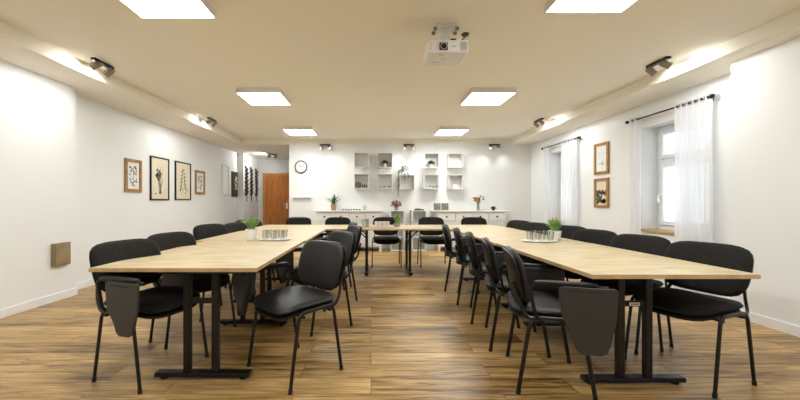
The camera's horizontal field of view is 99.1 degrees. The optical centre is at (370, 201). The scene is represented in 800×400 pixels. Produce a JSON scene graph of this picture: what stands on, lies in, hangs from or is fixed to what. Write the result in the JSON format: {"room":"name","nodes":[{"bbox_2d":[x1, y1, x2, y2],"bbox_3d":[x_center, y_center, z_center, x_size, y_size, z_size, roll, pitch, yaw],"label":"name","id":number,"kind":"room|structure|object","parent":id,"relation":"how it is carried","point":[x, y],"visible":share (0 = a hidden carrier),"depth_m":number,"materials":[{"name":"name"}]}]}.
{"room":"conference room","nodes":[
{"label":"conference room","id":0,"kind":"room"},
{"bbox_2d":[0,59,258,308],"bbox_3d":[-4.030,-0.130,4.425,0.740,2.560,14.050,0,0,0],"label":"wall","id":1,"kind":"structure","parent":0,"point":[63,152],"depth_m":4.43,"materials":[{"name":"white paint"}]},
{"bbox_2d":[0,279,94,318],"bbox_3d":[-3.747,1.105,4.375,0.206,0.090,13.550,0,0,0],"label":"baseboard","id":2,"kind":"structure","parent":1,"relation":"attached to","point":[25,306],"depth_m":3.78,"materials":[{"name":"white paint"}]},
{"bbox_2d":[51,242,70,266],"bbox_3d":[-3.635,0.610,3.990,0.050,0.260,0.210,0,0,0],"label":"wall box","id":3,"kind":"object","parent":1,"relation":"attached to","point":[60,252],"visible":1,"depth_m":3.95,"materials":[{"name":"brown metal"}]},
{"bbox_2d":[124,158,141,191],"bbox_3d":[-3.836,-0.425,5.490,0.028,0.530,0.380,0,0,0],"label":"framed picture","id":4,"kind":"object","parent":1,"relation":"attached to","point":[132,167],"visible":1,"depth_m":5.47,"materials":[{"name":"brown wood"}]},
{"bbox_2d":[128,162,138,188],"bbox_3d":[-3.844,-0.425,5.490,0.013,0.430,0.280,0,0,0],"label":"print","id":5,"kind":"object","parent":4,"relation":"attached to","point":[133,167],"depth_m":5.49,"materials":[{"name":"white paper"}]},
{"bbox_2d":[150,155,168,199],"bbox_3d":[-3.836,-0.422,6.180,0.028,0.775,0.540,0,0,0],"label":"framed picture","id":6,"kind":"object","parent":1,"relation":"attached to","point":[159,167],"visible":1,"depth_m":6.17,"materials":[{"name":"beige paper"}]},
{"bbox_2d":[175,161,190,199],"bbox_3d":[-3.836,-0.425,6.945,0.028,0.770,0.570,0,0,0],"label":"framed picture","id":7,"kind":"object","parent":1,"relation":"attached to","point":[182,170],"visible":1,"depth_m":6.92,"materials":[{"name":"beige paper"}]},
{"bbox_2d":[195,170,204,193],"bbox_3d":[-3.836,-0.438,7.630,0.028,0.525,0.420,0,0,0],"label":"framed picture","id":8,"kind":"object","parent":1,"relation":"attached to","point":[199,175],"visible":1,"depth_m":7.61,"materials":[{"name":"brown wood"}]},
{"bbox_2d":[197,173,202,191],"bbox_3d":[-3.844,-0.438,7.630,0.013,0.425,0.320,0,0,0],"label":"print","id":9,"kind":"object","parent":8,"relation":"attached to","point":[199,175],"depth_m":7.63,"materials":[{"name":"white paper"}]},
{"bbox_2d":[222,164,228,194],"bbox_3d":[-3.835,-0.590,8.960,0.030,0.800,0.400,0,0,0],"label":"wall frame","id":10,"kind":"object","parent":1,"relation":"attached to","point":[225,168],"visible":1,"depth_m":8.97,"materials":[{"name":"white paint"}]},
{"bbox_2d":[231,171,237,196],"bbox_3d":[-3.836,-0.500,9.570,0.029,0.700,0.400,0,0,0],"label":"wall panel","id":11,"kind":"object","parent":1,"relation":"attached to","point":[234,175],"visible":1,"depth_m":9.53,"materials":[{"name":"brown"}]},
{"bbox_2d":[245,165,248,195],"bbox_3d":[-3.666,-0.544,10.021,0.028,1.050,0.321,0,0,0],"label":"leaf ornament","id":12,"kind":"object","parent":1,"relation":"attached to","point":[246,173],"visible":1,"depth_m":9.98,"materials":[{"name":"black metal"}]},
{"bbox_2d":[250,167,252,200],"bbox_3d":[-3.666,-0.544,10.430,0.028,1.050,0.302,0,0,0],"label":"leaf ornament","id":13,"kind":"object","parent":1,"relation":"attached to","point":[251,169],"visible":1,"depth_m":10.41,"materials":[{"name":"black metal"}]},
{"bbox_2d":[255,169,258,195],"bbox_3d":[-3.666,-0.544,10.901,0.028,1.050,0.322,0,0,0],"label":"leaf ornament","id":14,"kind":"object","parent":1,"relation":"attached to","point":[256,179],"visible":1,"depth_m":10.86,"materials":[{"name":"black metal"}]},
{"bbox_2d":[259,159,288,224],"bbox_3d":[-2.745,-0.130,11.250,1.870,2.560,0.200,0,0,0],"label":"wall","id":15,"kind":"structure","parent":0,"point":[265,165],"depth_m":11.15,"materials":[{"name":"white paint"}]},
{"bbox_2d":[263,173,288,224],"bbox_3d":[-3.070,0.100,11.111,0.940,2.100,0.079,0,0,0],"label":"door","id":16,"kind":"structure","parent":15,"relation":"in","point":[275,185],"depth_m":11.12,"materials":[{"name":"brown wood"}]},
{"bbox_2d":[0,0,799,158],"bbox_3d":[0.100,-1.525,4.425,9.000,0.230,14.050,0,0,0],"label":"ceiling","id":17,"kind":"structure","parent":0,"point":[354,72],"depth_m":3.57,"materials":[{"name":"white paint"}]},
{"bbox_2d":[89,57,114,76],"bbox_3d":[-2.962,-1.475,3.745,0.116,0.129,0.280,0,0,0],"label":"spotlight","id":18,"kind":"object","parent":17,"relation":"attached to","point":[97,63],"visible":1,"depth_m":3.71,"materials":[{"name":"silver metal"}]},
{"bbox_2d":[119,0,216,18],"bbox_3d":[-1.540,-1.506,2.430,0.600,0.068,0.600,0,0,0],"label":"ceiling light panel","id":19,"kind":"object","parent":17,"relation":"attached to","point":[145,9],"visible":1,"depth_m":2.60,"materials":[{"name":"white paint"}]},
{"bbox_2d":[206,117,216,126],"bbox_3d":[-2.952,-1.476,6.296,0.117,0.129,0.281,0,0,0],"label":"spotlight","id":20,"kind":"object","parent":17,"relation":"attached to","point":[210,120],"visible":1,"depth_m":6.22,"materials":[{"name":"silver metal"}]},
{"bbox_2d":[236,88,290,104],"bbox_3d":[-1.520,-1.506,4.880,0.600,0.068,0.600,0,0,0],"label":"ceiling light panel","id":21,"kind":"object","parent":17,"relation":"attached to","point":[253,96],"visible":1,"depth_m":4.75,"materials":[{"name":"white paint"}]},
{"bbox_2d":[238,93,288,104],"bbox_3d":[-1.520,-1.479,4.880,0.576,0.010,0.576,0,0,0],"label":"diffuser","id":22,"kind":"object","parent":21,"relation":"attached to","point":[252,98],"depth_m":4.84,"materials":[{"name":"white plastic"}]},
{"bbox_2d":[283,126,316,135],"bbox_3d":[-1.490,-1.506,7.230,0.600,0.068,0.600,0,0,0],"label":"ceiling light panel","id":23,"kind":"object","parent":17,"relation":"attached to","point":[291,130],"visible":1,"depth_m":7.04,"materials":[{"name":"white paint"}]},
{"bbox_2d":[285,130,315,134],"bbox_3d":[-1.490,-1.479,7.230,0.576,0.010,0.576,0,0,0],"label":"diffuser","id":24,"kind":"object","parent":23,"relation":"attached to","point":[291,132],"depth_m":7.21,"materials":[{"name":"white plastic"}]},
{"bbox_2d":[319,144,330,148],"bbox_3d":[-1.110,-1.339,8.273,0.287,0.132,0.153,0,0,0],"label":"spotlight","id":25,"kind":"object","parent":17,"relation":"attached to","point":[327,145],"visible":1,"depth_m":8.22,"materials":[{"name":"black metal"}]},
{"bbox_2d":[403,144,414,148],"bbox_3d":[0.920,-1.339,8.273,0.287,0.132,0.153,0,0,0],"label":"spotlight","id":26,"kind":"object","parent":17,"relation":"attached to","point":[405,145],"visible":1,"depth_m":8.22,"materials":[{"name":"black metal"}]},
{"bbox_2d":[423,23,468,64],"bbox_3d":[0.689,-1.394,2.989,0.417,0.292,0.318,0,0,0],"label":"ceiling projector","id":27,"kind":"object","parent":17,"relation":"hanging from","point":[444,51],"visible":1,"depth_m":2.92,"materials":[{"name":"white plastic"}]},
{"bbox_2d":[460,42,466,47],"bbox_3d":[0.776,-1.304,2.844,0.060,0.072,0.004,0,0,0],"label":"vent grille","id":28,"kind":"object","parent":27,"relation":"attached to","point":[462,44],"depth_m":2.84,"materials":[{"name":"grey plastic"}]},
{"bbox_2d":[434,126,468,135],"bbox_3d":[1.700,-1.506,7.230,0.600,0.068,0.600,0,0,0],"label":"ceiling light panel","id":29,"kind":"object","parent":17,"relation":"attached to","point":[442,130],"visible":1,"depth_m":7.10,"materials":[{"name":"white paint"}]},
{"bbox_2d":[436,130,466,134],"bbox_3d":[1.700,-1.479,7.230,0.576,0.010,0.576,0,0,0],"label":"diffuser","id":30,"kind":"object","parent":29,"relation":"attached to","point":[438,132],"depth_m":7.21,"materials":[{"name":"white plastic"}]},
{"bbox_2d":[460,88,516,104],"bbox_3d":[1.660,-1.506,4.880,0.600,0.068,0.600,0,0,0],"label":"ceiling light panel","id":31,"kind":"object","parent":17,"relation":"attached to","point":[475,96],"visible":1,"depth_m":4.75,"materials":[{"name":"white paint"}]},
{"bbox_2d":[462,93,513,104],"bbox_3d":[1.660,-1.479,4.880,0.576,0.010,0.576,0,0,0],"label":"diffuser","id":32,"kind":"object","parent":31,"relation":"attached to","point":[471,98],"depth_m":4.84,"materials":[{"name":"white plastic"}]},
{"bbox_2d":[489,144,500,148],"bbox_3d":[3.000,-1.339,8.273,0.287,0.132,0.153,0,0,0],"label":"spotlight","id":33,"kind":"object","parent":17,"relation":"attached to","point":[491,145],"visible":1,"depth_m":8.22,"materials":[{"name":"black metal"}]},
{"bbox_2d":[533,118,544,127],"bbox_3d":[3.142,-1.476,6.356,0.117,0.129,0.281,0,0,0],"label":"spotlight","id":34,"kind":"object","parent":17,"relation":"attached to","point":[539,121],"visible":1,"depth_m":6.32,"materials":[{"name":"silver metal"}]},
{"bbox_2d":[544,0,637,12],"bbox_3d":[1.650,-1.506,2.350,0.600,0.068,0.600,0,0,0],"label":"ceiling light panel","id":35,"kind":"object","parent":17,"relation":"attached to","point":[551,6],"visible":1,"depth_m":2.56,"materials":[{"name":"white paint"}]},
{"bbox_2d":[645,56,672,75],"bbox_3d":[3.142,-1.475,3.715,0.116,0.129,0.280,0,0,0],"label":"spotlight","id":36,"kind":"object","parent":17,"relation":"attached to","point":[662,62],"visible":1,"depth_m":3.68,"materials":[{"name":"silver metal"}]},
{"bbox_2d":[0,249,799,399],"bbox_3d":[0.100,1.200,4.425,9.000,0.100,14.050,0,0,0],"label":"floor","id":37,"kind":"structure","parent":0,"point":[409,338],"depth_m":2.56,"materials":[{"name":"brown wood"}]},
{"bbox_2d":[89,238,208,394],"bbox_3d":[-1.541,0.712,2.345,0.606,0.878,0.570,0,0,19],"label":"chair","id":38,"kind":"object","parent":37,"relation":"on","point":[125,302],"visible":0.9,"depth_m":2.20,"materials":[{"name":"black fabric"}]},
{"bbox_2d":[147,231,236,342],"bbox_3d":[-1.577,0.712,2.957,0.606,0.878,0.570,0,0,19],"label":"chair","id":39,"kind":"object","parent":37,"relation":"on","point":[201,283],"visible":0.3,"depth_m":2.95,"materials":[{"name":"black plastic"}]},
{"bbox_2d":[89,241,303,379],"bbox_3d":[-1.231,0.780,2.855,1.043,0.740,1.491,0,0,0],"label":"meeting table","id":40,"kind":"object","parent":37,"relation":"on","point":[215,258],"visible":0.96,"depth_m":2.22,"materials":[{"name":"brown wood"}]},
{"bbox_2d":[193,224,255,305],"bbox_3d":[-1.787,0.712,4.102,0.606,0.878,0.570,0,0,26],"label":"chair","id":41,"kind":"object","parent":37,"relation":"on","point":[203,231],"visible":0.19,"depth_m":4.18,"materials":[{"name":"black leather"}]},
{"bbox_2d":[224,222,274,288],"bbox_3d":[-1.698,0.718,4.714,0.542,0.866,0.533,0,0,19],"label":"chair","id":42,"kind":"object","parent":37,"relation":"on","point":[232,227],"visible":0.09,"depth_m":4.78,"materials":[{"name":"black leather"}]},
{"bbox_2d":[236,219,276,271],"bbox_3d":[-1.891,0.718,5.546,0.542,0.866,0.533,0,0,41],"label":"chair","id":43,"kind":"object","parent":37,"relation":"on","point":[260,222],"visible":0.04,"depth_m":5.68,"materials":[{"name":"black leather"}]},
{"bbox_2d":[196,229,325,303],"bbox_3d":[-1.275,0.780,4.400,1.171,0.740,1.595,0,0,0],"label":"meeting table","id":44,"kind":"object","parent":37,"relation":"on","point":[305,235],"visible":0.31,"depth_m":4.16,"materials":[{"name":"brown wood"}]},
{"bbox_2d":[241,217,259,240],"bbox_3d":[-1.288,0.273,3.655,0.269,0.275,0.276,0,0,0],"label":"potted plant","id":45,"kind":"object","parent":44,"relation":"on","point":[251,232],"visible":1,"depth_m":3.62,"materials":[{"name":"green plant"}]},
{"bbox_2d":[259,238,290,240],"bbox_3d":[-1.035,0.401,3.655,0.350,0.018,0.200,0,0,0],"label":"serving tray","id":46,"kind":"object","parent":44,"relation":"on","point":[263,239],"visible":0.94,"depth_m":3.58,"materials":[{"name":"white ceramic"}]},
{"bbox_2d":[233,240,345,394],"bbox_3d":[-0.536,0.721,2.377,0.570,0.861,0.622,0,0,43],"label":"chair","id":47,"kind":"object","parent":37,"relation":"on","point":[321,262],"visible":0.91,"depth_m":2.38,"materials":[{"name":"black leather"}]},
{"bbox_2d":[285,217,310,243],"bbox_3d":[-1.360,0.718,6.201,0.533,0.866,0.542,0,0,0],"label":"chair","id":48,"kind":"object","parent":37,"relation":"on","point":[292,220],"visible":0.16,"depth_m":6.38,"materials":[{"name":"black metal"}]},
{"bbox_2d":[276,230,355,336],"bbox_3d":[-0.502,0.721,3.261,0.622,0.861,0.570,0,0,-37],"label":"chair","id":49,"kind":"object","parent":37,"relation":"on","point":[348,239],"visible":0.4,"depth_m":3.25,"materials":[{"name":"black leather"}]},
{"bbox_2d":[255,225,381,275],"bbox_3d":[-0.856,0.780,5.670,2.049,0.740,0.941,0,0,0],"label":"meeting table","id":50,"kind":"object","parent":37,"relation":"on","point":[327,227],"visible":0.59,"depth_m":5.47,"materials":[{"name":"brown wood"}]},
{"bbox_2d":[315,222,356,288],"bbox_3d":[-0.513,0.721,4.820,0.622,0.861,0.570,0,0,-12],"label":"chair","id":51,"kind":"object","parent":37,"relation":"on","point":[321,235],"visible":0.14,"depth_m":5.00,"materials":[{"name":"black leather"}]},
{"bbox_2d":[312,225,361,300],"bbox_3d":[-0.447,0.721,4.141,0.622,0.861,0.570,0,0,-21],"label":"chair","id":52,"kind":"object","parent":37,"relation":"on","point":[357,230],"visible":0.26,"depth_m":4.01,"materials":[{"name":"black leather"}]},
{"bbox_2d":[324,217,350,237],"bbox_3d":[-0.620,0.718,6.201,0.533,0.866,0.542,0,0,0],"label":"chair","id":53,"kind":"object","parent":37,"relation":"on","point":[332,220],"visible":0.19,"depth_m":6.38,"materials":[{"name":"black metal"}]},
{"bbox_2d":[315,210,382,250],"bbox_3d":[-0.510,0.675,8.099,1.580,0.950,0.462,0,0,0],"label":"sideboard","id":54,"kind":"object","parent":37,"relation":"on","point":[358,216],"visible":0.5,"depth_m":7.90,"materials":[{"name":"white paint"}]},
{"bbox_2d":[327,194,341,210],"bbox_3d":[-0.903,-0.004,8.049,0.529,0.408,0.498,0,0,-20],"label":"spiky plant","id":55,"kind":"object","parent":54,"relation":"on","point":[333,205],"visible":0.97,"depth_m":8.00,"materials":[{"name":"green plant"}]},
{"bbox_2d":[371,217,401,267],"bbox_3d":[0.275,0.718,6.201,0.533,0.866,0.542,0,0,0],"label":"chair","id":56,"kind":"object","parent":37,"relation":"on","point":[385,238],"visible":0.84,"depth_m":6.30,"materials":[{"name":"black leather"}]},
{"bbox_2d":[390,210,403,250],"bbox_3d":[0.620,0.675,8.155,0.320,0.950,0.350,0,0,0],"label":"cubby unit","id":57,"kind":"object","parent":37,"relation":"on","point":[393,247],"visible":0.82,"depth_m":8.32,"materials":[{"name":"white paint"}]},
{"bbox_2d":[390,200,401,209],"bbox_3d":[0.611,0.073,8.139,0.270,0.253,0.229,0,0,-18],"label":"dried flowers","id":58,"kind":"object","parent":57,"relation":"on","point":[396,203],"visible":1,"depth_m":8.10,"materials":[{"name":"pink plant"}]},
{"bbox_2d":[411,210,426,250],"bbox_3d":[1.140,0.675,8.155,0.340,0.950,0.350,0,0,0],"label":"cubby unit","id":59,"kind":"object","parent":37,"relation":"on","point":[416,215],"visible":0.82,"depth_m":8.32,"materials":[{"name":"white paint"}]},
{"bbox_2d":[417,217,450,267],"bbox_3d":[1.130,0.718,6.201,0.533,0.866,0.542,0,0,0],"label":"chair","id":60,"kind":"object","parent":37,"relation":"on","point":[431,238],"visible":0.67,"depth_m":6.33,"materials":[{"name":"black metal"}]},
{"bbox_2d":[381,225,513,275],"bbox_3d":[1.191,0.780,5.670,2.039,0.740,0.941,0,0,0],"label":"meeting table","id":61,"kind":"object","parent":37,"relation":"on","point":[410,228],"visible":0.6,"depth_m":5.47,"materials":[{"name":"brown wood"}]},
{"bbox_2d":[394,215,401,226],"bbox_3d":[0.427,0.301,5.619,0.191,0.217,0.187,0,0,0],"label":"potted herb","id":62,"kind":"object","parent":61,"relation":"on","point":[397,218],"visible":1,"depth_m":5.59,"materials":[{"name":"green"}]},
{"bbox_2d":[442,224,480,293],"bbox_3d":[1.232,0.728,4.548,0.564,0.846,0.570,0,0,15],"label":"chair","id":63,"kind":"object","parent":37,"relation":"on","point":[450,251],"visible":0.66,"depth_m":4.38,"materials":[{"name":"black plastic"}]},
{"bbox_2d":[430,210,510,250],"bbox_3d":[2.350,0.675,8.099,1.800,0.950,0.462,0,0,0],"label":"sideboard","id":64,"kind":"object","parent":37,"relation":"on","point":[450,217],"visible":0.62,"depth_m":7.90,"materials":[{"name":"white paint"}]},
{"bbox_2d":[433,203,440,209],"bbox_3d":[1.576,0.113,8.095,0.170,0.170,0.045,0,0,4],"label":"photo frame","id":65,"kind":"object","parent":64,"relation":"on","point":[437,206],"visible":0.87,"depth_m":8.09,"materials":[{"name":"silver metal"}]},
{"bbox_2d":[434,204,439,209],"bbox_3d":[1.576,0.113,8.095,0.150,0.149,0.034,0,0,4],"label":"photo","id":66,"kind":"object","parent":65,"relation":"attached to","point":[436,206],"depth_m":8.09},
{"bbox_2d":[441,203,448,209],"bbox_3d":[1.759,0.113,8.095,0.170,0.170,0.045,0,0,-4],"label":"photo frame","id":67,"kind":"object","parent":64,"relation":"on","point":[444,206],"visible":0.87,"depth_m":8.09,"materials":[{"name":"silver metal"}]},
{"bbox_2d":[442,204,447,209],"bbox_3d":[1.759,0.113,8.095,0.150,0.149,0.034,0,0,-4],"label":"photo","id":68,"kind":"object","parent":67,"relation":"attached to","point":[444,206],"depth_m":8.09},
{"bbox_2d":[473,195,484,209],"bbox_3d":[2.555,0.020,8.087,0.324,0.360,0.222,0,0,-13],"label":"flower vase","id":69,"kind":"object","parent":64,"relation":"on","point":[478,199],"visible":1,"depth_m":8.07,"materials":[{"name":"clear glass"}]},
{"bbox_2d":[461,217,486,267],"bbox_3d":[1.930,0.718,6.201,0.533,0.866,0.542,0,0,0],"label":"chair","id":70,"kind":"object","parent":37,"relation":"on","point":[467,220],"visible":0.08,"depth_m":6.38,"materials":[{"name":"black leather"}]},
{"bbox_2d":[453,227,502,307],"bbox_3d":[1.242,0.728,3.963,0.564,0.846,0.570,0,0,15],"label":"chair","id":71,"kind":"object","parent":37,"relation":"on","point":[462,258],"visible":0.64,"depth_m":3.79,"materials":[{"name":"black leather"}]},
{"bbox_2d":[465,231,530,328],"bbox_3d":[1.226,0.728,3.376,0.564,0.846,0.570,0,0,15],"label":"chair","id":72,"kind":"object","parent":37,"relation":"on","point":[477,268],"visible":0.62,"depth_m":3.21,"materials":[{"name":"black leather"}]},
{"bbox_2d":[506,220,528,229],"bbox_3d":[2.118,0.718,5.249,0.542,0.866,0.533,0,0,-19],"label":"chair","id":73,"kind":"object","parent":37,"relation":"on","point":[516,224],"visible":0.1,"depth_m":5.35,"materials":[{"name":"black leather"}]},
{"bbox_2d":[452,229,586,308],"bbox_3d":[1.712,0.780,4.290,0.956,0.740,1.815,0,0,0],"label":"meeting table","id":74,"kind":"object","parent":37,"relation":"on","point":[495,236],"visible":0.44,"depth_m":4.04,"materials":[{"name":"brown wood"}]},
{"bbox_2d":[522,239,556,242],"bbox_3d":[1.735,0.401,3.500,0.350,0.018,0.200,0,0,0],"label":"serving tray","id":75,"kind":"object","parent":74,"relation":"on","point":[525,240],"visible":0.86,"depth_m":3.44,"materials":[{"name":"white ceramic"}]},
{"bbox_2d":[544,217,563,239],"bbox_3d":[1.989,0.280,3.688,0.273,0.260,0.251,0,0,31],"label":"potted plant","id":76,"kind":"object","parent":74,"relation":"on","point":[556,225],"visible":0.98,"depth_m":3.64,"materials":[{"name":"green plant"}]},
{"bbox_2d":[481,237,564,357],"bbox_3d":[1.196,0.728,2.790,0.564,0.846,0.570,0,0,15],"label":"chair","id":77,"kind":"object","parent":37,"relation":"on","point":[496,282],"visible":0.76,"depth_m":2.60,"materials":[{"name":"black plastic"}]},
{"bbox_2d":[521,222,550,234],"bbox_3d":[2.098,0.718,4.654,0.542,0.866,0.533,0,0,-19],"label":"chair","id":78,"kind":"object","parent":37,"relation":"on","point":[528,226],"visible":0.09,"depth_m":4.71,"materials":[{"name":"black leather"}]},
{"bbox_2d":[534,225,585,263],"bbox_3d":[2.208,0.718,4.044,0.542,0.866,0.533,0,0,-19],"label":"chair","id":79,"kind":"object","parent":37,"relation":"on","point":[567,232],"visible":0.03,"depth_m":4.10,"materials":[{"name":"black leather"}]},
{"bbox_2d":[502,245,618,399],"bbox_3d":[1.159,0.728,2.210,0.564,0.846,0.570,0,0,15],"label":"chair","id":80,"kind":"object","parent":37,"relation":"on","point":[589,311],"visible":1,"depth_m":1.93,"materials":[{"name":"black metal"}]},
{"bbox_2d":[548,229,616,280],"bbox_3d":[2.128,0.718,3.459,0.542,0.866,0.533,0,0,-19],"label":"chair","id":81,"kind":"object","parent":37,"relation":"on","point":[595,236],"visible":0.09,"depth_m":3.48,"materials":[{"name":"black metal"}]},
{"bbox_2d":[580,234,673,354],"bbox_3d":[2.146,0.718,2.886,0.542,0.866,0.533,0,0,-19],"label":"chair","id":82,"kind":"object","parent":37,"relation":"on","point":[654,245],"visible":0.38,"depth_m":2.81,"materials":[{"name":"black leather"}]},
{"bbox_2d":[497,243,760,384],"bbox_3d":[1.725,0.780,2.650,0.951,0.740,1.461,0,0,0],"label":"meeting table","id":83,"kind":"object","parent":37,"relation":"on","point":[590,260],"visible":0.76,"depth_m":2.14,"materials":[{"name":"brown wood"}]},
{"bbox_2d":[625,241,756,398],"bbox_3d":[2.166,0.718,2.320,0.542,0.866,0.533,0,0,-19],"label":"chair","id":84,"kind":"object","parent":37,"relation":"on","point":[681,304],"visible":0.74,"depth_m":2.24,"materials":[{"name":"black metal"}]},
{"bbox_2d":[289,145,530,244],"bbox_3d":[1.170,-0.130,9.750,6.360,2.560,2.800,0,0,0],"label":"wall","id":85,"kind":"structure","parent":0,"point":[502,176],"depth_m":8.35,"materials":[{"name":"white paint"}]},
{"bbox_2d":[295,161,306,172],"bbox_3d":[-1.715,-0.860,8.335,0.310,0.310,0.028,0,0,0],"label":"wall clock","id":86,"kind":"object","parent":85,"relation":"attached to","point":[300,166],"visible":1,"depth_m":8.33,"materials":[{"name":"white plastic"}]},
{"bbox_2d":[293,196,311,197],"bbox_3d":[-1.680,-0.120,8.312,0.440,0.040,0.075,0,0,0],"label":"wall ledge","id":87,"kind":"object","parent":85,"relation":"attached to","point":[293,196],"visible":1,"depth_m":8.28,"materials":[{"name":"white paint"}]},
{"bbox_2d":[354,152,368,167],"bbox_3d":[-0.230,-1.005,8.225,0.350,0.350,0.250,0,0,0],"label":"cube","id":88,"kind":"object","parent":85,"relation":"attached to","point":[361,159],"visible":1,"depth_m":8.34,"materials":[{"name":"white paint"}]},
{"bbox_2d":[354,174,368,188],"bbox_3d":[-0.230,-0.500,8.225,0.350,0.350,0.250,0,0,0],"label":"cube","id":89,"kind":"object","parent":85,"relation":"attached to","point":[363,179],"visible":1,"depth_m":8.34,"materials":[{"name":"white paint"}]},
{"bbox_2d":[297,245,444,248],"bbox_3d":[0.952,1.105,8.342,5.924,0.090,0.016,0,0,0],"label":"baseboard","id":90,"kind":"structure","parent":85,"relation":"attached to","point":[382,246],"depth_m":8.33,"materials":[{"name":"white paint"}]},
{"bbox_2d":[378,174,391,188],"bbox_3d":[0.335,-0.500,8.225,0.350,0.350,0.250,0,0,0],"label":"cube","id":91,"kind":"object","parent":85,"relation":"attached to","point":[385,180],"visible":1,"depth_m":8.34,"materials":[{"name":"white paint"}]},
{"bbox_2d":[378,152,391,167],"bbox_3d":[0.335,-1.005,8.225,0.350,0.350,0.250,0,0,0],"label":"cube","id":92,"kind":"object","parent":85,"relation":"attached to","point":[382,156],"visible":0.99,"depth_m":8.34,"materials":[{"name":"white paint"}]},
{"bbox_2d":[399,175,414,189],"bbox_3d":[0.870,-0.480,8.225,0.350,0.350,0.250,0,0,0],"label":"cube","id":93,"kind":"object","parent":85,"relation":"attached to","point":[405,183],"visible":0.99,"depth_m":8.34,"materials":[{"name":"white paint"}]},
{"bbox_2d":[397,166,408,189],"bbox_3d":[0.777,-0.507,8.125,0.329,0.740,0.189,0,0,25],"label":"trailing plant","id":94,"kind":"object","parent":93,"relation":"on","point":[402,169],"visible":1,"depth_m":8.13,"materials":[{"name":"green plant"}]},
{"bbox_2d":[423,174,438,188],"bbox_3d":[1.450,-0.485,8.225,0.350,0.350,0.250,0,0,0],"label":"cube","id":95,"kind":"object","parent":85,"relation":"attached to","point":[432,180],"visible":1,"depth_m":8.34,"materials":[{"name":"white paint"}]},
{"bbox_2d":[423,153,438,168],"bbox_3d":[1.450,-0.995,8.225,0.350,0.350,0.250,0,0,0],"label":"cube","id":96,"kind":"object","parent":85,"relation":"attached to","point":[427,157],"visible":1,"depth_m":8.34,"materials":[{"name":"white paint"}]},
{"bbox_2d":[447,153,463,168],"bbox_3d":[2.030,-0.995,8.225,0.350,0.350,0.250,0,0,0],"label":"cube","id":97,"kind":"object","parent":85,"relation":"attached to","point":[454,160],"visible":1,"depth_m":8.32,"materials":[{"name":"white paint"}]},
{"bbox_2d":[447,175,463,189],"bbox_3d":[2.030,-0.480,8.225,0.350,0.350,0.250,0,0,0],"label":"cube","id":98,"kind":"object","parent":85,"relation":"attached to","point":[452,180],"visible":1,"depth_m":8.34,"materials":[{"name":"white paint"}]},
{"bbox_2d":[531,36,799,326],"bbox_3d":[4.000,-0.130,2.975,0.700,2.560,10.750,0,0,0],"label":"wall","id":99,"kind":"structure","parent":0,"point":[756,114],"depth_m":3.35,"materials":[{"name":"white paint"}]},
{"bbox_2d":[541,136,580,149],"bbox_3d":[3.874,-1.195,6.965,0.111,0.070,1.370,0,0,0],"label":"curtain rod","id":100,"kind":"object","parent":99,"relation":"attached to","point":[578,137],"visible":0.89,"depth_m":6.70,"materials":[{"name":"black metal"}]},
{"bbox_2d":[543,145,548,223],"bbox_3d":[3.845,-0.058,7.460,0.060,2.375,0.212,0,0,0],"label":"curtain","id":101,"kind":"object","parent":100,"relation":"hanging from","point":[545,149],"visible":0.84,"depth_m":7.44,"materials":[{"name":"fabric"}]},
{"bbox_2d":[561,136,576,225],"bbox_3d":[3.845,-0.058,6.615,0.055,2.375,0.502,0,0,0],"label":"curtain","id":102,"kind":"object","parent":100,"relation":"hanging from","point":[568,148],"visible":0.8,"depth_m":6.61,"materials":[{"name":"fabric"}]},
{"bbox_2d":[594,141,609,174],"bbox_3d":[3.916,-0.740,5.780,0.028,0.530,0.360,0,0,0],"label":"framed picture","id":103,"kind":"object","parent":99,"relation":"attached to","point":[601,150],"visible":1,"depth_m":5.75,"materials":[{"name":"brown wood"}]},
{"bbox_2d":[596,145,605,171],"bbox_3d":[3.924,-0.740,5.780,0.012,0.440,0.270,0,0,0],"label":"print","id":104,"kind":"object","parent":103,"relation":"attached to","point":[600,149],"depth_m":5.78,"materials":[{"name":"white paper"}]},
{"bbox_2d":[594,177,609,207],"bbox_3d":[3.916,-0.155,5.780,0.028,0.500,0.360,0,0,0],"label":"framed picture","id":105,"kind":"object","parent":99,"relation":"attached to","point":[601,185],"visible":1,"depth_m":5.75,"materials":[{"name":"brown wood"}]},
{"bbox_2d":[596,180,605,204],"bbox_3d":[3.923,-0.155,5.783,0.013,0.410,0.276,0,0,0],"label":"print","id":106,"kind":"object","parent":105,"relation":"attached to","point":[600,184],"depth_m":5.78,"materials":[{"name":"beige paper"}]},
{"bbox_2d":[641,124,674,234],"bbox_3d":[4.060,-0.325,4.440,0.320,1.490,0.980,0,0,0],"label":"window","id":107,"kind":"structure","parent":99,"relation":"in","point":[665,160],"depth_m":4.81,"materials":[{"name":"white plastic"}]},
{"bbox_2d":[625,94,714,123],"bbox_3d":[3.874,-1.195,4.470,0.111,0.070,1.320,0,0,0],"label":"curtain rod","id":108,"kind":"object","parent":99,"relation":"attached to","point":[710,95],"visible":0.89,"depth_m":4.40,"materials":[{"name":"black metal"}]},
{"bbox_2d":[629,115,640,233],"bbox_3d":[3.845,-0.058,4.950,0.060,2.375,0.192,0,0,0],"label":"curtain","id":109,"kind":"object","parent":108,"relation":"hanging from","point":[635,125],"visible":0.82,"depth_m":4.92,"materials":[{"name":"fabric"}]},
{"bbox_2d":[674,92,713,295],"bbox_3d":[3.845,-0.058,4.065,0.055,2.375,0.482,0,0,0],"label":"curtain","id":110,"kind":"object","parent":108,"relation":"hanging from","point":[693,151],"visible":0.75,"depth_m":4.03,"materials":[{"name":"fabric"}]},
{"bbox_2d":[654,279,799,336],"bbox_3d":[3.782,1.105,2.975,0.296,0.090,10.750,0,0,0],"label":"baseboard","id":111,"kind":"structure","parent":99,"relation":"attached to","point":[794,330],"depth_m":3.08,"materials":[{"name":"white paint"}]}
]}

